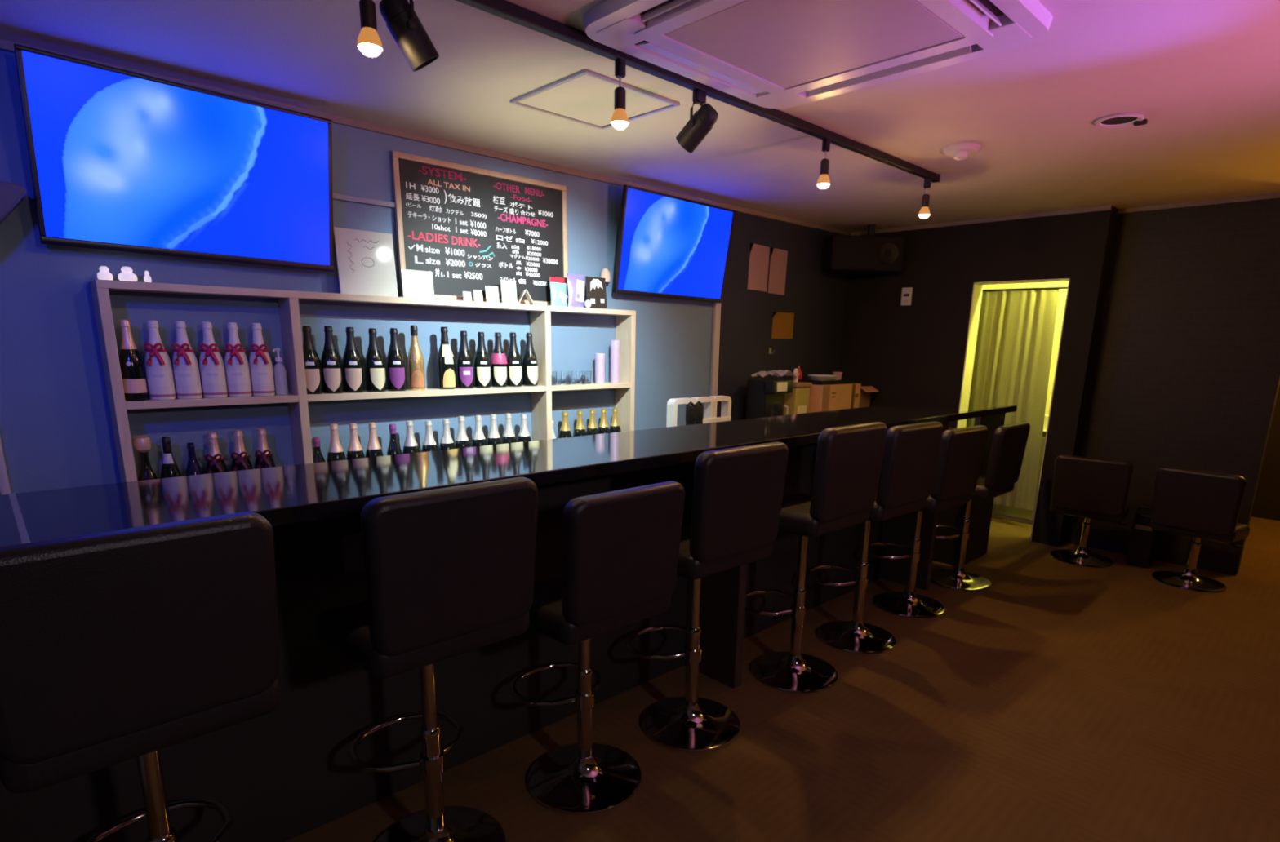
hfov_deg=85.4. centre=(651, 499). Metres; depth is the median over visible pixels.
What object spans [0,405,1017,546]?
countertop
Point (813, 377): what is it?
dish
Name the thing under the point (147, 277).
ornament
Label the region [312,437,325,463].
champagne bottle
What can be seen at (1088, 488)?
bar stool
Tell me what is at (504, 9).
track
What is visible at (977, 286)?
door frame
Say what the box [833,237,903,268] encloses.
grille
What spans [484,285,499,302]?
table card
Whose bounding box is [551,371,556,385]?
glass tumbler
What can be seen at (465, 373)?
print
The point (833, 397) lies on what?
cardboard box
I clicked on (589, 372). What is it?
glass tumbler
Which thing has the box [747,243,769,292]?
notice
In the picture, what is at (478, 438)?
champagne bottle
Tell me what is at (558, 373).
glass tumbler
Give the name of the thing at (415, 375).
print
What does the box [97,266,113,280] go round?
ornament
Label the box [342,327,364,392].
champagne bottle
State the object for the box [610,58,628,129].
pendant lamp
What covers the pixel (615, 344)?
tube
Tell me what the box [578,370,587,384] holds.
glass tumbler
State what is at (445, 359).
champagne bottle
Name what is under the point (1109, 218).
wall
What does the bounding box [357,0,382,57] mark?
pendant lamp
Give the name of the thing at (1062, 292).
wall
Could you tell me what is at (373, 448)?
champagne bottle
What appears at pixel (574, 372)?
glass tumbler
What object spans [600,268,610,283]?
charm
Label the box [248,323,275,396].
champagne bottle
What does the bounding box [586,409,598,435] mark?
champagne bottle
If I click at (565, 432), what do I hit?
champagne bottle
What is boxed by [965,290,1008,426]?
drape
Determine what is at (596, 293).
card
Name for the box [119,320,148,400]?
champagne bottle
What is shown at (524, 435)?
champagne bottle
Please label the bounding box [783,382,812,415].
cardboard box
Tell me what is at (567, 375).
glass tumbler
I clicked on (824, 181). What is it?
pendant lamp
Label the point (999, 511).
door frame
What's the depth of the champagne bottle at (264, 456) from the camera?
3.11 m
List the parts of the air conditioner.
frame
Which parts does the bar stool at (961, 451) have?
seat, backrest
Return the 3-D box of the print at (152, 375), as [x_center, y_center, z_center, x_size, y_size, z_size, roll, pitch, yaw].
[-1.979,-0.497,2.780,0.041,0.012,0.005,-5,14,-25]
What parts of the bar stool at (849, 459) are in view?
seat, backrest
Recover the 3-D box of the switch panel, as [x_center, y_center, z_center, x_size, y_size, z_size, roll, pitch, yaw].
[2.186,-1.738,5.931,0.021,0.148,0.092,-11,18,-43]
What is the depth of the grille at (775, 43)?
2.16 m
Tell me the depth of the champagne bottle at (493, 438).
3.92 m
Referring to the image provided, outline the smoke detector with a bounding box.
[942,142,981,159]
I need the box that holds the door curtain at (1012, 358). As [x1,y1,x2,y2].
[965,286,1067,510]
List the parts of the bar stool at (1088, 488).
seat, backrest, height lever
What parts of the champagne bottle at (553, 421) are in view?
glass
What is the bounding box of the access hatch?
[510,69,679,129]
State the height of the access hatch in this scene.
0.012 m
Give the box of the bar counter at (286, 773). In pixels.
[0,405,1017,841]
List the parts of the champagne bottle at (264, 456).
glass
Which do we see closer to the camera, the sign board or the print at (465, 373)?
the sign board
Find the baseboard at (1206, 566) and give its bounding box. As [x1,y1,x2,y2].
[1065,535,1237,576]
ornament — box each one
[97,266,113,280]
[118,266,137,281]
[143,271,151,282]
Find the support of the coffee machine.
on the countertop
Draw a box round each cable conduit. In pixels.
[333,192,395,208]
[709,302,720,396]
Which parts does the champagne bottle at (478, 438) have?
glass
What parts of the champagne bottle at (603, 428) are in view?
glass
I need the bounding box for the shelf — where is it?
[89,279,635,482]
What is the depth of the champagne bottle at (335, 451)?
3.32 m
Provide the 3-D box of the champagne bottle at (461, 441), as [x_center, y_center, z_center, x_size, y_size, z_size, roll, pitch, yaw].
[-1.039,-0.299,3.816,0.088,0.319,0.089,-5,14,-25]
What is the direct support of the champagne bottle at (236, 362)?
on the shelf
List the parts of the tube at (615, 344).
tube lid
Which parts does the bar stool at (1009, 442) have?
seat, backrest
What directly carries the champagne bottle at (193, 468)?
on the shelf
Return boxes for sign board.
[333,226,398,297]
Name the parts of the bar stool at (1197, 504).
backrest, seat, height lever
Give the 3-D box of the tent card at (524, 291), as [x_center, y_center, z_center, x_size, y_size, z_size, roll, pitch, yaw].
[-0.712,-1.141,3.902,0.089,0.078,0.075,-5,14,-23]
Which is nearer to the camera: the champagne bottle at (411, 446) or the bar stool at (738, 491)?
the bar stool at (738, 491)
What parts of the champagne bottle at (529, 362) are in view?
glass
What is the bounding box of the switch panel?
[900,287,912,306]
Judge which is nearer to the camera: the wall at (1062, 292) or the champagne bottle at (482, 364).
the champagne bottle at (482, 364)
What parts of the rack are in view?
frame, frame, frame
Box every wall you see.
[0,49,847,495]
[839,211,1102,545]
[982,281,1068,414]
[1051,205,1118,546]
[1066,198,1279,575]
[1250,386,1279,520]
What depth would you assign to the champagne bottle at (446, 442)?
3.72 m
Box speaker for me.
[823,224,905,273]
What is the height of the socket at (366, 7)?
0.068 m
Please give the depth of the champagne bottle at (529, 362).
4.00 m
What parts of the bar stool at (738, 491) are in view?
seat, backrest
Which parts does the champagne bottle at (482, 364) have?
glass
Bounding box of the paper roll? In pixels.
[1043,414,1048,430]
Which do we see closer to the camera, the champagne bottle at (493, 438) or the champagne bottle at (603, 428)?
the champagne bottle at (493, 438)
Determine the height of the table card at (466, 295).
0.051 m
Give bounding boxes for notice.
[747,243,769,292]
[768,247,787,295]
[771,311,794,339]
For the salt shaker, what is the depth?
5.49 m
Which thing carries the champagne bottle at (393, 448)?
on the shelf
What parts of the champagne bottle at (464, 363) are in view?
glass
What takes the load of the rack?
on the countertop
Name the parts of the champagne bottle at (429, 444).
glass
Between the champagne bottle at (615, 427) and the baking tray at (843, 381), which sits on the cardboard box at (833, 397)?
the baking tray at (843, 381)
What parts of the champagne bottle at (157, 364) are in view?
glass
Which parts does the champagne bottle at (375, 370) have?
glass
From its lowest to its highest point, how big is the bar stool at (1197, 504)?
0.774 m
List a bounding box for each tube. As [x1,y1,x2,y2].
[595,353,604,383]
[610,340,620,382]
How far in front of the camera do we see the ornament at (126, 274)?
2.65 m
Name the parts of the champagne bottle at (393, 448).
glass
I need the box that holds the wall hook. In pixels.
[768,347,774,354]
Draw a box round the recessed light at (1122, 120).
[1093,112,1147,128]
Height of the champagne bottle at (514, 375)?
0.301 m
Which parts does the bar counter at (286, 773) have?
return panel, panel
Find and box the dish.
[807,374,837,381]
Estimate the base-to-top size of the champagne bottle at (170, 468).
0.316 m
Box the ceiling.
[0,0,1279,232]
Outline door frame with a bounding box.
[956,278,1070,541]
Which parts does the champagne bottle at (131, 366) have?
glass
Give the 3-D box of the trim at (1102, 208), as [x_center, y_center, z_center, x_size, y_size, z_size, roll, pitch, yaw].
[2.493,-2.200,5.508,0.022,0.030,2.008,-11,18,-43]
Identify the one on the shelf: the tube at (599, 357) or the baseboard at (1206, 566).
the tube at (599, 357)
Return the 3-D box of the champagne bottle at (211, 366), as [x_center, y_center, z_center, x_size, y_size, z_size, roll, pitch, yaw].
[-1.858,-0.590,2.928,0.092,0.313,0.106,-6,15,-28]
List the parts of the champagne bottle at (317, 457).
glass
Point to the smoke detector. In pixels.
(959, 151)
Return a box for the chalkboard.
[391,150,568,306]
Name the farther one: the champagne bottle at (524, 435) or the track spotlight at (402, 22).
the champagne bottle at (524, 435)
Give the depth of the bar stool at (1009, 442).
4.26 m
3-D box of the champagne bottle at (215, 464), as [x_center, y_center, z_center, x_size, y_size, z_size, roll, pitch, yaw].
[-1.887,-0.132,3.008,0.090,0.323,0.102,-5,14,-25]
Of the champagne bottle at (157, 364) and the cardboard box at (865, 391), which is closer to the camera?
the champagne bottle at (157, 364)
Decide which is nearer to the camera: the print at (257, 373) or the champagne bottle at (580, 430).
the print at (257, 373)
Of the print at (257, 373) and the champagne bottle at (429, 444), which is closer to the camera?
the print at (257, 373)
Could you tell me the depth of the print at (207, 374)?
2.91 m
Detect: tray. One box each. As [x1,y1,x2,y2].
[791,377,856,385]
[792,382,812,387]
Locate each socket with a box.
[359,0,377,31]
[613,86,626,110]
[819,158,829,174]
[921,194,929,207]
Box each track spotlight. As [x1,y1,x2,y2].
[379,0,439,71]
[675,88,718,153]
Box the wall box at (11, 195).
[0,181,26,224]
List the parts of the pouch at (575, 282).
lilac panel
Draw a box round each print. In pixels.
[151,374,164,377]
[178,373,191,377]
[206,373,217,376]
[231,373,242,376]
[256,372,267,375]
[413,373,421,377]
[463,371,470,375]
[464,293,470,297]
[475,293,481,297]
[487,289,497,297]
[590,279,603,291]
[590,298,604,303]
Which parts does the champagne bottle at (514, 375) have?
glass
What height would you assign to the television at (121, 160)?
0.649 m
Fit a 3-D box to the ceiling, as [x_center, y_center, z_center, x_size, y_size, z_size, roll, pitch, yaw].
[2.753,-1.633,2.775,9.800,0.100,6.630,-11,18,-43]
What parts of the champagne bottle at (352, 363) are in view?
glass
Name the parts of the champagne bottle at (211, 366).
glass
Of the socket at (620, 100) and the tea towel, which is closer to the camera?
the socket at (620, 100)
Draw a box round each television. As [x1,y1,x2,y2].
[13,44,333,271]
[612,184,734,302]
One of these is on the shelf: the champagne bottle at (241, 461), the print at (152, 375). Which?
the champagne bottle at (241, 461)
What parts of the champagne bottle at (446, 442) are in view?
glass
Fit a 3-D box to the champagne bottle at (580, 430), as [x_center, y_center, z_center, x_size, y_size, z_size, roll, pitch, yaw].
[-0.448,-0.410,4.374,0.088,0.306,0.089,-5,14,-25]
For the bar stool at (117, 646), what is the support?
on the floor
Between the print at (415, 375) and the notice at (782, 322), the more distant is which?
the notice at (782, 322)
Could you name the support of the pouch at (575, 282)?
on the shelf
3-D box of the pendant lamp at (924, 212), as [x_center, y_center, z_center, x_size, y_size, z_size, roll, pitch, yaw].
[1.585,-1.737,4.001,0.063,0.215,0.062,-11,18,-43]
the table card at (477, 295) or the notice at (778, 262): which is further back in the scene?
the notice at (778, 262)
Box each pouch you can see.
[549,276,567,306]
[566,273,585,307]
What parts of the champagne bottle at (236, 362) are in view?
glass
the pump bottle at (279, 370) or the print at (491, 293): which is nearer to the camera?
the pump bottle at (279, 370)
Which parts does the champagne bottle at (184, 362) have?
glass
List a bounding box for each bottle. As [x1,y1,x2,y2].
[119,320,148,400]
[133,435,157,480]
[143,320,176,399]
[160,436,182,479]
[171,320,202,399]
[185,442,203,475]
[198,321,227,398]
[204,431,228,474]
[224,322,252,397]
[230,430,253,471]
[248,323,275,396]
[254,428,275,469]
[272,347,288,395]
[302,326,323,394]
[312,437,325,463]
[320,325,343,393]
[326,423,346,462]
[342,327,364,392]
[346,423,364,459]
[364,328,386,391]
[364,422,383,457]
[386,328,406,391]
[386,424,401,455]
[402,421,419,453]
[407,325,425,390]
[421,420,438,452]
[436,326,455,389]
[439,418,455,450]
[454,416,470,448]
[456,330,474,388]
[471,415,486,447]
[473,332,491,387]
[486,414,502,445]
[489,332,507,387]
[501,413,516,444]
[506,332,522,386]
[516,414,531,442]
[521,333,537,386]
[551,420,555,439]
[558,411,571,438]
[573,410,586,436]
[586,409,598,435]
[597,408,609,434]
[608,408,621,433]
[797,365,802,379]
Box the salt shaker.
[792,368,798,382]
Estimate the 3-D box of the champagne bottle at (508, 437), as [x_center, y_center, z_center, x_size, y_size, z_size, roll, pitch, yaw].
[-0.824,-0.341,4.019,0.088,0.317,0.089,-5,14,-25]
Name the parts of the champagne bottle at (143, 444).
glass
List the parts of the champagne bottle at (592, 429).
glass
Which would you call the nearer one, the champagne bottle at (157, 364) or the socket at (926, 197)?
the champagne bottle at (157, 364)
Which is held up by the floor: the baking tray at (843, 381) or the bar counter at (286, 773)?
the bar counter at (286, 773)
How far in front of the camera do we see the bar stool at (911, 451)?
3.33 m
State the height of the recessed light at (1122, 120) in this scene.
0.024 m
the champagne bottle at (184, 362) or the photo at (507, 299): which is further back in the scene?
the photo at (507, 299)
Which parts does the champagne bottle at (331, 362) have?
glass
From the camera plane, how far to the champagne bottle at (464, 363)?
3.71 m
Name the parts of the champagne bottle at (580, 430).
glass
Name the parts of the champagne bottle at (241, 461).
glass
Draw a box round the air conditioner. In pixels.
[582,0,1053,108]
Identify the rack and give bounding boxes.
[666,395,731,427]
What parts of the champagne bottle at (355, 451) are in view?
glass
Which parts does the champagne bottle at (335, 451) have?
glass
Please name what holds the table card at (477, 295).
on the shelf
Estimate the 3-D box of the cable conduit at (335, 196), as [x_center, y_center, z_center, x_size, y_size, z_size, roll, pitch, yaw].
[-1.410,-1.423,3.280,0.430,0.026,0.021,-11,18,-43]
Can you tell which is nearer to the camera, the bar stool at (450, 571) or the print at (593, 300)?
the bar stool at (450, 571)
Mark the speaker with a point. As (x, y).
(870, 253)
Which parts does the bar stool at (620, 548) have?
seat, backrest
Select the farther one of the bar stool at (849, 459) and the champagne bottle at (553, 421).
the champagne bottle at (553, 421)
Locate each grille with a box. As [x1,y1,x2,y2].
[664,0,963,88]
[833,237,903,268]
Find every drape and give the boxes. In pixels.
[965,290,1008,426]
[993,288,1058,510]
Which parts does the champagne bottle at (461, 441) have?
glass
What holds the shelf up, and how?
on the floor
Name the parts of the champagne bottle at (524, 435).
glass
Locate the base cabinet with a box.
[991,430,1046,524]
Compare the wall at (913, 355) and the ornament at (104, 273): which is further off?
the wall at (913, 355)
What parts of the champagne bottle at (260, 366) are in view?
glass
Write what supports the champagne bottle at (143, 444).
on the shelf
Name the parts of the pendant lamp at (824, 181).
bulb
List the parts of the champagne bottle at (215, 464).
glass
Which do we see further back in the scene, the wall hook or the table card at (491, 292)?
the wall hook
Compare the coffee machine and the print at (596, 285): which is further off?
the coffee machine
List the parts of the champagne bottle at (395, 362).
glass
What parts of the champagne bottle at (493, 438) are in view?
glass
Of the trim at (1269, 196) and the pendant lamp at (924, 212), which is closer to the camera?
the pendant lamp at (924, 212)
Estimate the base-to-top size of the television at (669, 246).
0.640 m
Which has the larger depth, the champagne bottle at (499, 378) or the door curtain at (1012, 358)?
the door curtain at (1012, 358)
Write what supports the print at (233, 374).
on the champagne bottle at (236, 362)
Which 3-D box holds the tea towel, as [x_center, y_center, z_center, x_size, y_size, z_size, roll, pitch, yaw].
[0.968,-0.986,5.393,0.360,0.059,0.200,-11,18,-43]
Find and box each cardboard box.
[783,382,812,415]
[808,383,861,413]
[858,386,879,408]
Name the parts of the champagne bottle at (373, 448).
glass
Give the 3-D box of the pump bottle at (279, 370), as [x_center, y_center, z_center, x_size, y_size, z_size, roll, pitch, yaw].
[-1.671,-0.576,3.118,0.056,0.208,0.056,-11,18,-43]
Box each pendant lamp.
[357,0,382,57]
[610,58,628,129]
[816,138,831,189]
[918,177,931,218]
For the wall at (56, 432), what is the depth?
3.33 m
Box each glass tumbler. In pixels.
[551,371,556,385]
[556,371,561,385]
[563,371,572,385]
[568,370,577,384]
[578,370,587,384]
[586,370,591,383]
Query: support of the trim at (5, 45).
attached to the wall at (56, 432)
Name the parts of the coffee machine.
jug handle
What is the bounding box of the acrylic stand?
[399,269,435,298]
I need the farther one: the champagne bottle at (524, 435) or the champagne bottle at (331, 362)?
the champagne bottle at (524, 435)
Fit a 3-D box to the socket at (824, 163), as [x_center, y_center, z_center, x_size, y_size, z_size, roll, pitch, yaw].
[0.822,-1.575,3.284,0.040,0.068,0.040,-11,18,-43]
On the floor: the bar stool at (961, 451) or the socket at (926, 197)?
the bar stool at (961, 451)
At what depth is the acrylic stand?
3.46 m
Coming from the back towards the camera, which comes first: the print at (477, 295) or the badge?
the badge
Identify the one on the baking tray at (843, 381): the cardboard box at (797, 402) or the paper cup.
the paper cup
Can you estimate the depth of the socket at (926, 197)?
3.99 m
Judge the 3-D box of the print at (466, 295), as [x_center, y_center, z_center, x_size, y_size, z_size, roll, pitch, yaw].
[-0.972,-1.078,3.668,0.034,0.020,0.001,-11,11,-43]
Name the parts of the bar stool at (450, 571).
seat, backrest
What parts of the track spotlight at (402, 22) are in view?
yoke knob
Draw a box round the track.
[455,0,940,182]
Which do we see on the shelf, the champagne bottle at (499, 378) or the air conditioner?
the champagne bottle at (499, 378)
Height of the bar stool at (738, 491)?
1.150 m
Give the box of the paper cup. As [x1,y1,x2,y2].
[832,372,842,380]
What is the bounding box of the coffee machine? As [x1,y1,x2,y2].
[746,378,793,419]
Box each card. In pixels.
[462,291,471,301]
[473,289,483,302]
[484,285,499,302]
[500,280,517,303]
[517,289,533,304]
[585,276,607,309]
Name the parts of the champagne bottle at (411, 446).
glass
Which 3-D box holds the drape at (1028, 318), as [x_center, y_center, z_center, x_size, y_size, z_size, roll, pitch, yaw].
[3.092,-0.821,5.798,0.032,1.795,0.430,-10,17,-40]
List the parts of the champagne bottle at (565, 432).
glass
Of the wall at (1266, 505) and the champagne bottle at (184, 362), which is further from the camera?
the wall at (1266, 505)
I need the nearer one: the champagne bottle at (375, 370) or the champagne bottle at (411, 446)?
the champagne bottle at (375, 370)
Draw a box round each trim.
[0,39,851,235]
[0,436,11,494]
[851,204,1111,235]
[1117,192,1279,213]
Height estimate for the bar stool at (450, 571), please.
1.148 m
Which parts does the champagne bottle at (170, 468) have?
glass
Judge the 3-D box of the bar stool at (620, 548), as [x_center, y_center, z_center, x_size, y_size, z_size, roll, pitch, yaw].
[-0.239,0.447,2.337,0.468,1.070,0.550,-11,18,-43]
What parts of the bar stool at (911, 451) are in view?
seat, backrest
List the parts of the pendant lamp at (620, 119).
cord, bulb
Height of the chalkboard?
0.688 m
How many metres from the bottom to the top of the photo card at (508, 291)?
0.124 m
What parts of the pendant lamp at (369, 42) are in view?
bulb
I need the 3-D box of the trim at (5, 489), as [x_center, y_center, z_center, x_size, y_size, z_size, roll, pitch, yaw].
[-2.436,0.259,2.677,0.030,1.200,0.030,-11,18,-43]
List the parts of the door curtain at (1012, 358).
curtain rod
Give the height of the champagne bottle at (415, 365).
0.324 m
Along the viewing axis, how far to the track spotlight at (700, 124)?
2.65 m
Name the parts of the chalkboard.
frame rail, frame rail, frame rail, frame rail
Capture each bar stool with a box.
[0,511,280,841]
[316,477,537,841]
[510,481,684,814]
[625,442,788,751]
[745,422,887,693]
[805,421,943,653]
[867,425,987,618]
[929,422,1030,591]
[1049,454,1133,568]
[1150,466,1249,592]
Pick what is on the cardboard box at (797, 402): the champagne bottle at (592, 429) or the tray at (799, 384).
the tray at (799, 384)
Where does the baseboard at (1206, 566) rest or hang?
attached to the wall at (1186, 373)
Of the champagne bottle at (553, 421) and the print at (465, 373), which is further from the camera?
the champagne bottle at (553, 421)
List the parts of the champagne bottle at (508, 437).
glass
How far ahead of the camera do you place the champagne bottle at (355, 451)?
3.38 m
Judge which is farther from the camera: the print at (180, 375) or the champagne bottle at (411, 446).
the champagne bottle at (411, 446)
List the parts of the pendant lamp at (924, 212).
bulb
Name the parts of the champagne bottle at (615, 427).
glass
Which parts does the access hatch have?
frame rail, frame rail, frame rail, frame rail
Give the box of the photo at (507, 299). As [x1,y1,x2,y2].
[502,294,515,303]
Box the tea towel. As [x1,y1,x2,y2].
[751,369,799,377]
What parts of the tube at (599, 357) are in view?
tube lid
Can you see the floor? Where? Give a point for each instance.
(1055, 700)
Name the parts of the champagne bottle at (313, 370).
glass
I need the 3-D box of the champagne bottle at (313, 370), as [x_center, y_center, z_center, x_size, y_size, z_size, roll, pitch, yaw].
[-1.577,-0.644,3.202,0.091,0.306,0.092,-5,14,-26]
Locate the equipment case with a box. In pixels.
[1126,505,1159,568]
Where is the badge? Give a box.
[584,299,591,307]
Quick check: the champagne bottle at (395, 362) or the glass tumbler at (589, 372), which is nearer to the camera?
the champagne bottle at (395, 362)
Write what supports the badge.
on the shelf
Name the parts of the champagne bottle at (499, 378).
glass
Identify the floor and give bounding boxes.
[285,516,1279,841]
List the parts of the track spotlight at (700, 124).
yoke knob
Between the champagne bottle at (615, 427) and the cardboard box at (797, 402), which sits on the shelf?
the champagne bottle at (615, 427)
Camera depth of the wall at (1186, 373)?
4.77 m
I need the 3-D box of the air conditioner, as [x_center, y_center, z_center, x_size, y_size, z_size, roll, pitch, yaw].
[0.504,-1.460,2.156,1.070,0.043,1.085,-11,18,-43]
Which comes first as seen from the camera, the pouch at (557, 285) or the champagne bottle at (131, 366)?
the champagne bottle at (131, 366)

